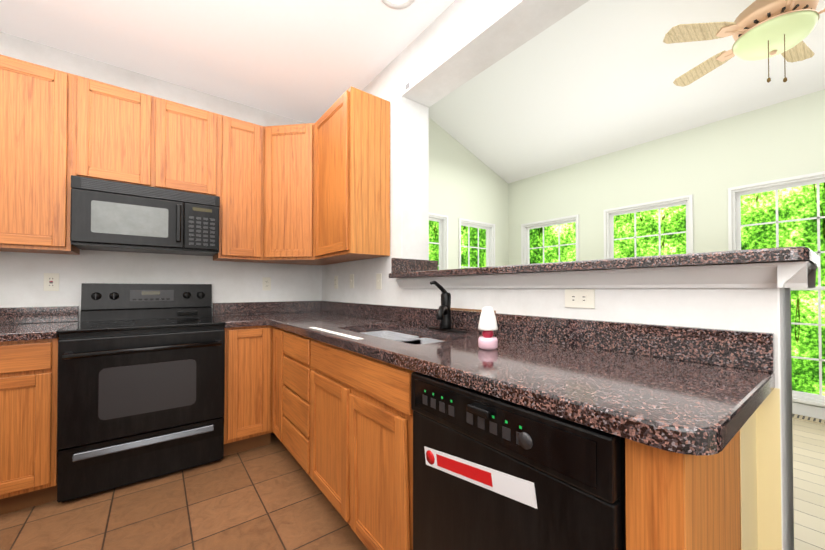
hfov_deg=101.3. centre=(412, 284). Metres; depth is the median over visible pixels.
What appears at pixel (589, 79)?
ceiling
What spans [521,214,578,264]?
window
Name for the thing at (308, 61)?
ceiling
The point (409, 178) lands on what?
wall
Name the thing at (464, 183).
wall
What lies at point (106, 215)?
microwave
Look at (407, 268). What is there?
half wall cap
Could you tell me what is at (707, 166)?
wall
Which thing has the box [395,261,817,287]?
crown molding
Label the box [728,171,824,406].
window
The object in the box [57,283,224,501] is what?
stove
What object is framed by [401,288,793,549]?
wall
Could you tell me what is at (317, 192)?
upper cabinet
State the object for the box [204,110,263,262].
upper cabinet
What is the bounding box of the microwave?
[70,175,219,255]
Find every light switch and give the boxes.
[334,276,337,288]
[350,274,353,287]
[376,273,381,288]
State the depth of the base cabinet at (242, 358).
2.31 m
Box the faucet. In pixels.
[428,281,465,332]
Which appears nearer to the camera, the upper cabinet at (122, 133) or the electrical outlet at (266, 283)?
the upper cabinet at (122, 133)
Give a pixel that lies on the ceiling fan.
(761, 29)
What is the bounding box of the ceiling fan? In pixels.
[663,0,824,86]
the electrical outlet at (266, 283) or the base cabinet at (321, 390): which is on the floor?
the base cabinet at (321, 390)
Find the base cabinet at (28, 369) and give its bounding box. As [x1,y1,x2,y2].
[0,337,58,514]
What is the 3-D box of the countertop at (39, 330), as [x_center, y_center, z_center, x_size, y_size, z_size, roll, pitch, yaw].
[-2.417,0.259,1.727,0.940,0.040,0.643,1,-1,-37]
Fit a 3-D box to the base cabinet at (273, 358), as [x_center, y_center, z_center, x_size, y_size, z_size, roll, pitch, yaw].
[-0.672,0.731,2.488,0.624,0.883,0.225,1,-1,-37]
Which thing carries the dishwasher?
on the floor
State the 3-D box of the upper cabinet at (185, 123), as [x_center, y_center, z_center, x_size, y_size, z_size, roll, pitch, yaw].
[-1.703,-0.953,2.484,0.454,0.630,0.319,1,-1,-37]
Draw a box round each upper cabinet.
[0,54,79,254]
[76,75,167,188]
[168,100,203,193]
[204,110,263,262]
[264,123,341,264]
[304,86,389,261]
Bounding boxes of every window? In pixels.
[429,213,447,269]
[459,218,494,268]
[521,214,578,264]
[603,194,693,258]
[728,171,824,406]
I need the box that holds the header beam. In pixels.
[401,0,588,106]
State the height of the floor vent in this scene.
0.010 m
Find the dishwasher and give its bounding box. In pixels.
[411,372,625,549]
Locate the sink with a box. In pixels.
[362,331,443,343]
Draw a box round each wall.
[0,31,321,321]
[322,53,428,305]
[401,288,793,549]
[429,118,508,268]
[508,89,824,407]
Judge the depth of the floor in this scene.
1.73 m
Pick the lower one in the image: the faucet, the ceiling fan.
the faucet
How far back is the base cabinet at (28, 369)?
1.71 m
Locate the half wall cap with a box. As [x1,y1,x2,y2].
[389,247,819,277]
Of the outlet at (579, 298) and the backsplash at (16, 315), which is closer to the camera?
the outlet at (579, 298)
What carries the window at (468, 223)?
in the wall at (464, 183)
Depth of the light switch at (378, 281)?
2.44 m
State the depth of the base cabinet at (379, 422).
1.31 m
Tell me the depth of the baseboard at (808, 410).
3.00 m
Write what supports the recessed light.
in the ceiling at (308, 61)
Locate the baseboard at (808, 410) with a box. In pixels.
[792,402,824,419]
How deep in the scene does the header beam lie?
1.84 m
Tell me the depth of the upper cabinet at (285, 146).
2.66 m
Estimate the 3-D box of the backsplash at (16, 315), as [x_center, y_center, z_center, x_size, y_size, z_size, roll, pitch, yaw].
[-1.927,0.196,2.486,2.637,0.101,0.026,1,-1,-37]
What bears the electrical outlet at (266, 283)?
attached to the wall at (21, 279)
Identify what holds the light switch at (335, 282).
attached to the wall at (409, 178)
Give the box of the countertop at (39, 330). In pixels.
[0,321,78,340]
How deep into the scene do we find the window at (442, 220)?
4.75 m
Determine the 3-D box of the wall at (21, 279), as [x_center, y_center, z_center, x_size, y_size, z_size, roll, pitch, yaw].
[-2.264,-0.229,2.349,3.350,2.800,0.150,1,-1,-37]
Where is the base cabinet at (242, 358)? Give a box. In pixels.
[224,329,259,455]
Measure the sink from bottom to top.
0.174 m
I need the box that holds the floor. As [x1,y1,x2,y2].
[0,418,824,549]
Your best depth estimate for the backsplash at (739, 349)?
1.18 m
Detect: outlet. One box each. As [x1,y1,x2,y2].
[43,273,58,290]
[263,277,270,289]
[565,289,594,308]
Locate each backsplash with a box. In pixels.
[0,301,319,324]
[320,301,774,372]
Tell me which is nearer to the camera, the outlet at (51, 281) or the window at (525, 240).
the outlet at (51, 281)
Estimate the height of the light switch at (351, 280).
0.115 m
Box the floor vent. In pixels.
[792,413,824,424]
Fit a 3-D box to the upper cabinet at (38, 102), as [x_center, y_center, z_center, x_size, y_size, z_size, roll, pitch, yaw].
[-2.348,-0.739,1.991,0.526,1.070,0.319,1,-1,-37]
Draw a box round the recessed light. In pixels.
[381,0,414,8]
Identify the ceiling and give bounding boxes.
[0,0,454,122]
[429,0,824,183]

